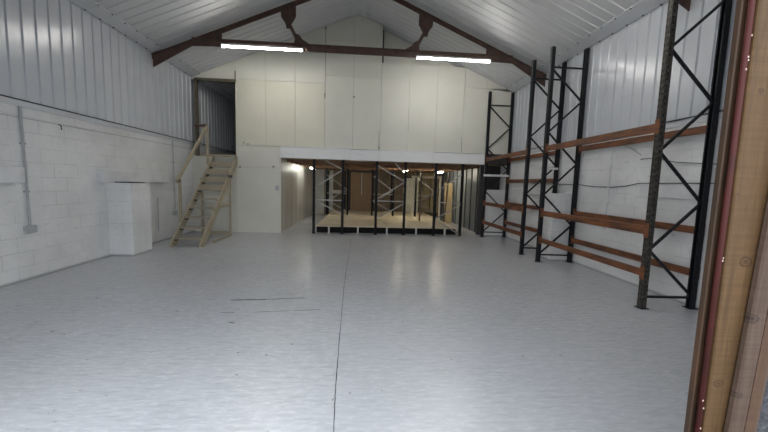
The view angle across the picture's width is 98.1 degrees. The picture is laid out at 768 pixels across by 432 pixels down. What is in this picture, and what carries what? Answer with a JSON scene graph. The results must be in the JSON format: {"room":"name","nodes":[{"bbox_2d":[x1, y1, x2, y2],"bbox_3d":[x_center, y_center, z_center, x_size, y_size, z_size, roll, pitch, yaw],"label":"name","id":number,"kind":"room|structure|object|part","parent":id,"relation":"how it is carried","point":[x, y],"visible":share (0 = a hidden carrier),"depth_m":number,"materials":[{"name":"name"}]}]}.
{"room":"warehouse","nodes":[
{"label":"warehouse","id":0,"kind":"room"},
{"bbox_2d":[0,0,235,287],"bbox_3d":[-5.451,-1.709,8.602,0.650,4.635,16.250,1,6,-4],"label":"wall","id":1,"kind":"structure","parent":0,"point":[101,185],"depth_m":6.07,"materials":[{"name":"metal"}]},
{"bbox_2d":[18,106,37,233],"bbox_3d":[-5.317,-0.671,4.952,0.055,1.860,0.160,1,6,-4],"label":"cable conduit","id":2,"kind":"object","parent":1,"relation":"attached to","point":[31,228],"visible":0.98,"depth_m":4.96,"materials":[{"name":"grey plastic"}]},
{"bbox_2d":[172,141,177,214],"bbox_3d":[-5.583,-1.009,8.879,0.055,1.960,0.160,1,6,-4],"label":"cable conduit","id":3,"kind":"object","parent":1,"relation":"attached to","point":[175,212],"visible":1,"depth_m":8.89,"materials":[{"name":"grey plastic"}]},
{"bbox_2d":[279,157,312,232],"bbox_3d":[-3.393,-0.946,13.455,0.065,2.300,6.640,1,6,-4],"label":"wall","id":4,"kind":"structure","parent":0,"point":[296,188],"depth_m":12.25,"materials":[{"name":"paint"}]},
{"bbox_2d":[0,214,697,431],"bbox_3d":[-0.829,0.763,9.260,10.070,0.152,16.050,1,6,-4],"label":"floor","id":5,"kind":"structure","parent":0,"point":[295,329],"depth_m":3.35,"materials":[{"name":"paint"}]},
{"bbox_2d":[169,124,237,247],"bbox_3d":[-4.837,-0.958,8.753,1.266,3.145,2.400,1,6,-4],"label":"stairs","id":6,"kind":"structure","parent":5,"relation":"on","point":[206,231],"depth_m":8.91,"materials":[{"name":"brown wood"}]},
{"bbox_3d":[-4.993,-0.331,8.175,0.045,1.200,0.070,1,6,-4],"label":"post","id":7,"kind":"part","parent":6,"relation":"part of","materials":[{"name":"brown wood"}]},
{"bbox_3d":[-5.005,-1.687,8.740,0.045,1.635,1.702,1,6,-4],"label":"handrail","id":8,"kind":"part","parent":6,"relation":"part of","materials":[{"name":"brown wood"}]},
{"bbox_3d":[-5.074,-0.252,9.315,0.045,1.620,0.070,1,6,-4],"label":"post","id":9,"kind":"part","parent":6,"relation":"part of","materials":[{"name":"brown wood"}]},
{"bbox_3d":[-5.051,-2.043,9.543,0.045,1.140,0.070,1,6,-4],"label":"post","id":10,"kind":"part","parent":6,"relation":"part of","materials":[{"name":"brown wood"}]},
{"bbox_3d":[-4.725,0.471,9.476,0.705,0.090,0.040,1,6,-4],"label":"cross rail","id":11,"kind":"part","parent":6,"relation":"part of","materials":[{"name":"brown wood"}]},
{"bbox_3d":[-4.311,0.591,8.871,0.039,0.050,1.080,1,6,-4],"label":"ground rail","id":12,"kind":"part","parent":6,"relation":"part of","materials":[{"name":"brown wood"}]},
{"bbox_3d":[-4.303,-0.288,9.032,0.039,0.070,0.670,1,6,-4],"label":"rail","id":13,"kind":"part","parent":6,"relation":"part of","materials":[{"name":"brown wood"}]},
{"bbox_3d":[-4.323,-0.336,9.358,0.045,1.820,0.070,1,6,-4],"label":"post","id":14,"kind":"part","parent":6,"relation":"part of","materials":[{"name":"brown wood"}]},
{"bbox_2d":[312,159,344,233],"bbox_3d":[-1.718,-0.582,10.290,0.980,2.280,0.100,1,6,-4],"label":"frame","id":15,"kind":"object","parent":5,"relation":"on","point":[314,160],"visible":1,"depth_m":10.26,"materials":[{"name":"black metal"}]},
{"bbox_3d":[-2.157,-0.595,10.259,0.075,2.274,0.070,1,6,-4],"label":"post","id":16,"kind":"part","parent":15,"relation":"part of","materials":[{"name":"black metal"}]},
{"bbox_3d":[-1.279,-0.576,10.321,0.075,2.274,0.070,1,6,-4],"label":"post","id":17,"kind":"part","parent":15,"relation":"part of","materials":[{"name":"black metal"}]},
{"bbox_2d":[327,170,345,213],"bbox_3d":[-2.336,-1.145,16.447,0.920,2.180,0.100,1,6,-4],"label":"frame","id":18,"kind":"object","parent":5,"relation":"on","point":[328,170],"visible":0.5,"depth_m":16.43,"materials":[{"name":"black metal"}]},
{"bbox_3d":[-2.745,-1.157,16.419,0.075,2.174,0.070,1,6,-4],"label":"post","id":19,"kind":"part","parent":18,"relation":"part of","materials":[{"name":"black metal"}]},
{"bbox_3d":[-1.927,-1.139,16.476,0.075,2.174,0.070,1,6,-4],"label":"post","id":20,"kind":"part","parent":18,"relation":"part of","materials":[{"name":"black metal"}]},
{"bbox_2d":[375,172,392,209],"bbox_3d":[-0.022,-1.095,16.609,0.880,2.180,0.100,1,6,-4],"label":"frame","id":21,"kind":"object","parent":5,"relation":"on","point":[375,172],"visible":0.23,"depth_m":16.58,"materials":[{"name":"black metal"}]},
{"bbox_3d":[0.367,-1.089,16.636,0.075,2.174,0.070,1,6,-4],"label":"post","id":22,"kind":"part","parent":21,"relation":"part of","materials":[{"name":"black metal"}]},
{"bbox_2d":[316,210,457,234],"bbox_3d":[-0.091,0.172,13.600,4.520,0.235,6.091,1,6,-4],"label":"platform","id":23,"kind":"object","parent":5,"relation":"on","point":[357,222],"visible":0.91,"depth_m":11.40,"materials":[{"name":"brown wood"}]},
{"bbox_2d":[325,168,348,214],"bbox_3d":[-1.969,-1.018,14.017,0.980,1.945,0.100,1,6,-4],"label":"frame","id":24,"kind":"object","parent":23,"relation":"on","point":[327,175],"visible":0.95,"depth_m":13.99,"materials":[{"name":"black metal"}]},
{"bbox_3d":[-2.408,-1.030,13.986,0.075,1.939,0.070,1,6,-4],"label":"post","id":25,"kind":"part","parent":24,"relation":"part of","materials":[{"name":"black metal"}]},
{"bbox_3d":[-1.530,-1.011,14.048,0.075,1.939,0.070,1,6,-4],"label":"post","id":26,"kind":"part","parent":24,"relation":"part of","materials":[{"name":"black metal"}]},
{"bbox_2d":[371,170,394,215],"bbox_3d":[-0.049,-0.976,14.151,0.990,1.945,0.100,1,6,-4],"label":"frame","id":27,"kind":"object","parent":23,"relation":"on","point":[373,177],"visible":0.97,"depth_m":14.12,"materials":[{"name":"black metal"}]},
{"bbox_3d":[-0.493,-0.989,14.120,0.075,1.939,0.070,1,6,-4],"label":"post","id":28,"kind":"part","parent":27,"relation":"part of","materials":[{"name":"black metal"}]},
{"bbox_3d":[0.395,-0.969,14.182,0.075,1.939,0.070,1,6,-4],"label":"post","id":29,"kind":"part","parent":27,"relation":"part of","materials":[{"name":"black metal"}]},
{"bbox_2d":[419,169,422,220],"bbox_3d":[1.377,-0.781,12.555,0.075,1.946,0.055,1,6,-4],"label":"prop","id":30,"kind":"object","parent":23,"relation":"on","point":[421,169],"visible":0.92,"depth_m":12.52,"materials":[{"name":"black metal"}]},
{"bbox_2d":[414,171,433,216],"bbox_3d":[1.776,-0.936,14.279,0.950,1.945,0.100,1,6,-4],"label":"frame","id":31,"kind":"object","parent":23,"relation":"on","point":[416,195],"visible":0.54,"depth_m":14.24,"materials":[{"name":"black metal"}]},
{"bbox_3d":[1.352,-0.948,14.249,0.075,1.939,0.070,1,6,-4],"label":"post","id":32,"kind":"part","parent":31,"relation":"part of","materials":[{"name":"black metal"}]},
{"bbox_2d":[411,175,441,219],"bbox_3d":[1.657,-0.711,13.110,1.180,1.715,0.070,1,6,-4],"label":"frame","id":33,"kind":"object","parent":23,"relation":"on","point":[413,177],"visible":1,"depth_m":13.05,"materials":[{"name":"brown wood"}]},
{"bbox_2d":[374,161,406,234],"bbox_3d":[0.202,-0.540,10.424,0.990,2.280,0.100,1,6,-4],"label":"frame","id":34,"kind":"object","parent":5,"relation":"on","point":[405,163],"visible":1,"depth_m":10.38,"materials":[{"name":"black metal"}]},
{"bbox_3d":[-0.242,-0.553,10.393,0.075,2.274,0.070,1,6,-4],"label":"post","id":35,"kind":"part","parent":34,"relation":"part of","materials":[{"name":"black metal"}]},
{"bbox_3d":[0.645,-0.534,10.455,0.075,2.274,0.070,1,6,-4],"label":"post","id":36,"kind":"part","parent":34,"relation":"part of","materials":[{"name":"black metal"}]},
{"bbox_2d":[420,174,437,204],"bbox_3d":[2.227,-1.046,16.766,0.870,2.180,0.100,1,6,-4],"label":"frame","id":37,"kind":"object","parent":5,"relation":"on","point":[437,174],"visible":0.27,"depth_m":16.74,"materials":[{"name":"grey metal"}]},
{"bbox_2d":[443,170,449,221],"bbox_3d":[2.390,-0.656,12.787,0.170,2.183,0.060,1,6,-4],"label":"prop","id":38,"kind":"object","parent":5,"relation":"on","point":[448,170],"visible":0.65,"depth_m":12.75,"materials":[{"name":"beige wood"}]},
{"bbox_2d":[432,163,464,235],"bbox_3d":[2.027,-0.500,10.552,0.950,2.280,0.100,1,6,-4],"label":"frame","id":39,"kind":"object","parent":5,"relation":"on","point":[436,164],"visible":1,"depth_m":10.53,"materials":[{"name":"black metal"}]},
{"bbox_3d":[1.603,-0.513,10.522,0.075,2.274,0.070,1,6,-4],"label":"post","id":40,"kind":"part","parent":39,"relation":"part of","materials":[{"name":"black metal"}]},
{"bbox_3d":[2.451,-0.494,10.581,0.075,2.274,0.070,1,6,-4],"label":"post","id":41,"kind":"part","parent":39,"relation":"part of","materials":[{"name":"black metal"}]},
{"bbox_2d":[444,183,452,222],"bbox_3d":[2.754,-0.561,14.300,0.340,1.720,0.138,1,6,-4],"label":"plywood board","id":42,"kind":"object","parent":5,"relation":"on","point":[448,217],"visible":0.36,"depth_m":14.29,"materials":[{"name":"beige wood"}]},
{"bbox_2d":[479,60,566,254],"bbox_3d":[3.639,-1.435,9.156,0.870,4.500,2.765,1,6,-4],"label":"rack","id":43,"kind":"object","parent":5,"relation":"on","point":[522,207],"visible":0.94,"depth_m":8.29,"materials":[{"name":"black metal"}]},
{"bbox_3d":[3.195,-1.576,10.444,0.076,4.492,0.073,1,6,-4],"label":"post","id":44,"kind":"part","parent":43,"relation":"part of","materials":[{"name":"black metal"}]},
{"bbox_3d":[3.914,-1.560,10.494,0.075,4.492,0.073,1,6,-4],"label":"post","id":45,"kind":"part","parent":43,"relation":"part of","materials":[{"name":"black metal"}]},
{"bbox_3d":[3.372,-1.319,7.832,0.076,4.492,0.073,1,6,-4],"label":"post","id":46,"kind":"part","parent":43,"relation":"part of","materials":[{"name":"black metal"}]},
{"bbox_3d":[4.090,-1.303,7.883,0.075,4.492,0.073,1,6,-4],"label":"post","id":47,"kind":"part","parent":43,"relation":"part of","materials":[{"name":"black metal"}]},
{"bbox_2d":[535,0,732,309],"bbox_3d":[3.879,-1.099,5.754,0.850,4.500,2.840,1,6,-4],"label":"rack","id":48,"kind":"object","parent":5,"relation":"on","point":[646,227],"visible":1,"depth_m":4.57,"materials":[{"name":"black metal"}]},
{"bbox_3d":[3.423,-1.244,7.078,0.076,4.492,0.073,1,6,-4],"label":"post","id":49,"kind":"part","parent":48,"relation":"part of","materials":[{"name":"black metal"}]},
{"bbox_3d":[4.142,-1.228,7.128,0.075,4.492,0.073,1,6,-4],"label":"post","id":50,"kind":"part","parent":48,"relation":"part of","materials":[{"name":"black metal"}]},
{"bbox_3d":[3.606,-0.978,4.377,0.076,4.492,0.073,1,6,-4],"label":"post","id":51,"kind":"part","parent":48,"relation":"part of","materials":[{"name":"black metal"}]},
{"bbox_3d":[4.324,-0.962,4.427,0.075,4.492,0.073,1,6,-4],"label":"post","id":52,"kind":"part","parent":48,"relation":"part of","materials":[{"name":"black metal"}]},
{"bbox_2d":[194,153,506,165],"bbox_3d":[-1.068,-2.066,13.582,9.670,0.035,6.680,1,6,-4],"label":"floor","id":53,"kind":"structure","parent":0,"point":[194,153],"depth_m":10.76,"materials":[{"name":"wood"}]},
{"bbox_2d":[307,167,447,171],"bbox_3d":[-0.228,-2.117,14.983,6.400,0.085,0.060,1,6,-4],"label":"joist","id":54,"kind":"object","parent":53,"relation":"attached to","point":[307,167],"visible":0.27,"depth_m":14.94,"materials":[{"name":"brown wood"}]},
{"bbox_2d":[304,166,453,170],"bbox_3d":[-0.174,-2.038,14.189,6.400,0.085,0.060,1,6,-4],"label":"joist","id":55,"kind":"object","parent":53,"relation":"attached to","point":[304,166],"visible":0.54,"depth_m":14.14,"materials":[{"name":"brown wood"}]},
{"bbox_2d":[299,165,459,170],"bbox_3d":[-0.110,-1.945,13.246,6.400,0.085,0.060,1,6,-4],"label":"joist","id":56,"kind":"object","parent":53,"relation":"attached to","point":[299,165],"visible":0.42,"depth_m":13.21,"materials":[{"name":"brown wood"}]},
{"bbox_2d":[325,169,434,172],"bbox_3d":[-0.335,-2.274,16.572,6.400,0.085,0.060,1,6,-4],"label":"joist","id":57,"kind":"object","parent":53,"relation":"attached to","point":[325,169],"visible":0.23,"depth_m":16.52,"materials":[{"name":"brown wood"}]},
{"bbox_2d":[316,168,444,172],"bbox_3d":[-0.281,-2.195,15.778,6.400,0.085,0.060,1,6,-4],"label":"joist","id":58,"kind":"object","parent":53,"relation":"attached to","point":[316,168],"visible":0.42,"depth_m":15.71,"materials":[{"name":"brown wood"}]},
{"bbox_2d":[295,163,466,169],"bbox_3d":[-0.056,-1.867,12.451,6.400,0.085,0.060,1,6,-4],"label":"joist","id":59,"kind":"object","parent":53,"relation":"attached to","point":[295,163],"visible":0.5,"depth_m":12.42,"materials":[{"name":"brown wood"}]},
{"bbox_2d":[291,162,473,168],"bbox_3d":[-0.003,-1.789,11.657,6.400,0.085,0.060,1,6,-4],"label":"joist","id":60,"kind":"object","parent":53,"relation":"attached to","point":[291,162],"visible":0.42,"depth_m":11.63,"materials":[{"name":"brown wood"}]},
{"bbox_2d":[287,159,478,167],"bbox_3d":[0.038,-1.730,11.061,6.400,0.085,0.060,1,6,-4],"label":"joist","id":61,"kind":"object","parent":53,"relation":"attached to","point":[288,160],"visible":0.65,"depth_m":11.02,"materials":[{"name":"brown wood"}]},
{"bbox_2d":[191,15,511,232],"bbox_3d":[-0.826,-2.711,10.327,9.667,6.560,0.470,1,6,-4],"label":"wall","id":62,"kind":"structure","parent":0,"point":[283,98],"depth_m":10.05,"materials":[{"name":"beige paint"}]},
{"bbox_2d":[194,71,235,155],"bbox_3d":[-4.935,-3.010,9.808,1.170,2.480,0.110,1,6,-4],"label":"trim","id":63,"kind":"structure","parent":62,"relation":"attached to","point":[196,79],"depth_m":9.71,"materials":[{"name":"black metal"}]},
{"bbox_2d":[280,146,484,164],"bbox_3d":[0.020,-1.849,10.243,6.255,0.348,0.140,1,6,-4],"label":"trim","id":64,"kind":"structure","parent":62,"relation":"attached to","point":[285,151],"depth_m":10.18,"materials":[{"name":"white paint"}]},
{"bbox_2d":[476,165,483,234],"bbox_3d":[3.182,-0.524,11.030,0.140,2.300,0.140,1,6,-4],"label":"trim","id":65,"kind":"structure","parent":62,"relation":"attached to","point":[481,167],"depth_m":10.98,"materials":[{"name":"metal"}]},
{"bbox_2d":[484,154,507,164],"bbox_3d":[3.556,-1.787,10.589,0.850,0.320,0.220,1,6,-4],"label":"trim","id":66,"kind":"structure","parent":62,"relation":"attached to","point":[503,161],"depth_m":10.49,"materials":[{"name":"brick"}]},
{"bbox_2d":[94,0,639,95],"bbox_3d":[-0.662,-4.812,8.620,9.770,2.062,16.250,1,6,-4],"label":"ceiling","id":67,"kind":"structure","parent":0,"point":[526,30],"depth_m":7.78,"materials":[{"name":"white metal"}]},
{"bbox_2d":[151,0,546,86],"bbox_3d":[-0.632,-4.567,8.117,9.650,2.310,0.100,1,6,-4],"label":"roof truss","id":68,"kind":"object","parent":67,"relation":"attached to","point":[288,11],"visible":0.97,"depth_m":8.12,"materials":[{"name":"metal"}]},
{"bbox_3d":[-4.974,-3.847,7.895,0.950,0.672,0.020,1,6,-4],"label":"knee plate","id":69,"kind":"part","parent":68,"relation":"part of","materials":[{"name":"metal"}]},
{"bbox_3d":[-4.255,-4.202,7.902,0.800,0.358,0.039,1,6,-4],"label":"gusset plate","id":70,"kind":"part","parent":68,"relation":"part of","materials":[{"name":"metal"}]},
{"bbox_2d":[221,43,303,52],"bbox_3d":[-2.882,-3.992,7.921,1.904,0.085,0.090,1,6,-4],"label":"strip light","id":71,"kind":"object","parent":68,"relation":"attached to","point":[230,45],"visible":1,"depth_m":7.90,"materials":[{"name":"white plastic"}]},
{"bbox_2d":[416,55,490,63],"bbox_3d":[1.720,-3.872,8.245,1.874,0.085,0.090,1,6,-4],"label":"strip light","id":72,"kind":"object","parent":68,"relation":"attached to","point":[417,56],"visible":1,"depth_m":8.22,"materials":[{"name":"white plastic"}]},
{"bbox_3d":[2.966,-4.044,8.406,0.800,0.358,0.039,1,6,-4],"label":"gusset plate","id":73,"kind":"part","parent":68,"relation":"part of","materials":[{"name":"metal"}]},
{"bbox_3d":[3.663,-3.658,8.498,0.950,0.672,0.020,1,6,-4],"label":"knee plate","id":74,"kind":"part","parent":68,"relation":"part of","materials":[{"name":"metal"}]},
{"bbox_2d":[679,0,690,11],"bbox_3d":[-0.377,-4.195,4.344,9.650,2.310,0.100,1,6,-4],"label":"roof truss","id":75,"kind":"object","parent":67,"relation":"attached to","point":[685,4],"visible":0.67,"depth_m":4.77,"materials":[{"name":"metal"}]},
{"bbox_2d":[315,169,439,215],"bbox_3d":[-0.359,-1.204,17.013,6.600,2.300,0.130,1,6,-4],"label":"wall","id":76,"kind":"structure","parent":0,"point":[320,174],"depth_m":16.96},
{"bbox_2d":[349,170,374,210],"bbox_3d":[-1.134,-1.175,16.898,1.280,2.220,0.060,1,6,-4],"label":"door","id":77,"kind":"structure","parent":76,"relation":"in","point":[360,183],"depth_m":16.87,"materials":[{"name":"wood"}]},
{"bbox_2d":[403,177,418,211],"bbox_3d":[1.366,-1.001,17.089,0.820,1.980,0.048,1,6,-4],"label":"door","id":78,"kind":"structure","parent":76,"relation":"in","point":[409,179],"depth_m":17.05,"materials":[{"name":"wood"}]},
{"bbox_2d":[438,168,478,232],"bbox_3d":[3.049,-0.844,14.298,0.085,2.300,5.850,1,6,-4],"label":"wall","id":79,"kind":"structure","parent":0,"point":[471,176],"depth_m":12.80,"materials":[{"name":"metal"}]},
{"bbox_2d":[484,0,736,308],"bbox_3d":[3.844,-1.506,9.251,0.850,4.635,16.250,1,6,-4],"label":"wall","id":80,"kind":"structure","parent":0,"point":[626,52],"depth_m":5.91,"materials":[{"name":"metal"}]},
{"bbox_2d":[486,166,500,189],"bbox_3d":[3.576,-0.544,11.357,0.650,2.300,0.060,1,6,-4],"label":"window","id":81,"kind":"structure","parent":80,"relation":"attached to","point":[495,170],"depth_m":11.26,"materials":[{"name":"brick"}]},
{"bbox_2d":[603,140,613,229],"bbox_3d":[4.239,-0.597,6.286,0.035,1.720,0.070,1,6,-4],"label":"cable conduit","id":82,"kind":"object","parent":80,"relation":"attached to","point":[610,165],"visible":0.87,"depth_m":6.28,"materials":[{"name":"plastic"}]},
{"bbox_2d":[531,183,713,187],"bbox_3d":[4.225,-0.603,6.521,0.016,0.089,5.300,1,6,-4],"label":"cable","id":83,"kind":"object","parent":80,"relation":"attached to","point":[531,183],"visible":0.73,"depth_m":5.72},
{"bbox_2d":[640,158,701,163],"bbox_3d":[4.355,-0.790,4.723,0.012,0.160,1.750,1,6,-4],"label":"cable","id":84,"kind":"object","parent":80,"relation":"attached to","point":[646,158],"visible":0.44,"depth_m":4.90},
{"bbox_3d":[-0.199,-1.800,1.043,9.670,6.570,0.150,1,6,-4],"label":"wall","id":85,"kind":"structure","parent":0,"visible":0},
{"bbox_2d":[684,0,747,431],"bbox_3d":[1.225,0.019,1.205,0.088,3.000,0.016,1,6,-4],"label":"trim","id":86,"kind":"structure","parent":85,"relation":"attached to","point":[741,5],"depth_m":1.20,"materials":[{"name":"wood"}]},
{"bbox_2d":[701,0,767,431],"bbox_3d":[1.304,0.022,1.193,0.168,3.000,0.030,1,6,-4],"label":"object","id":87,"kind":"object","parent":85,"relation":"attached to","point":[749,194],"visible":0.83,"depth_m":1.18,"materials":[{"name":"brown wood"}]},
{"bbox_2d":[694,0,755,431],"bbox_3d":[1.210,0.020,1.186,0.018,3.000,0.019,1,6,-4],"label":"strip","id":88,"kind":"object","parent":87,"relation":"attached to","point":[748,34],"visible":1,"depth_m":1.18,"materials":[{"name":"red metal"}]},
{"bbox_2d":[723,198,767,431],"bbox_3d":[1.365,0.301,1.191,0.245,2.450,0.034,1,6,-4],"label":"board","id":89,"kind":"object","parent":87,"relation":"attached to","point":[751,368],"visible":1,"depth_m":1.20,"materials":[{"name":"brown wood"}]},
{"bbox_2d":[757,377,767,431],"bbox_3d":[1.528,0.025,1.227,0.280,3.000,0.064,1,6,-4],"label":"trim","id":90,"kind":"structure","parent":85,"relation":"attached to","point":[763,419],"depth_m":1.26,"materials":[{"name":"grey"}]}
]}

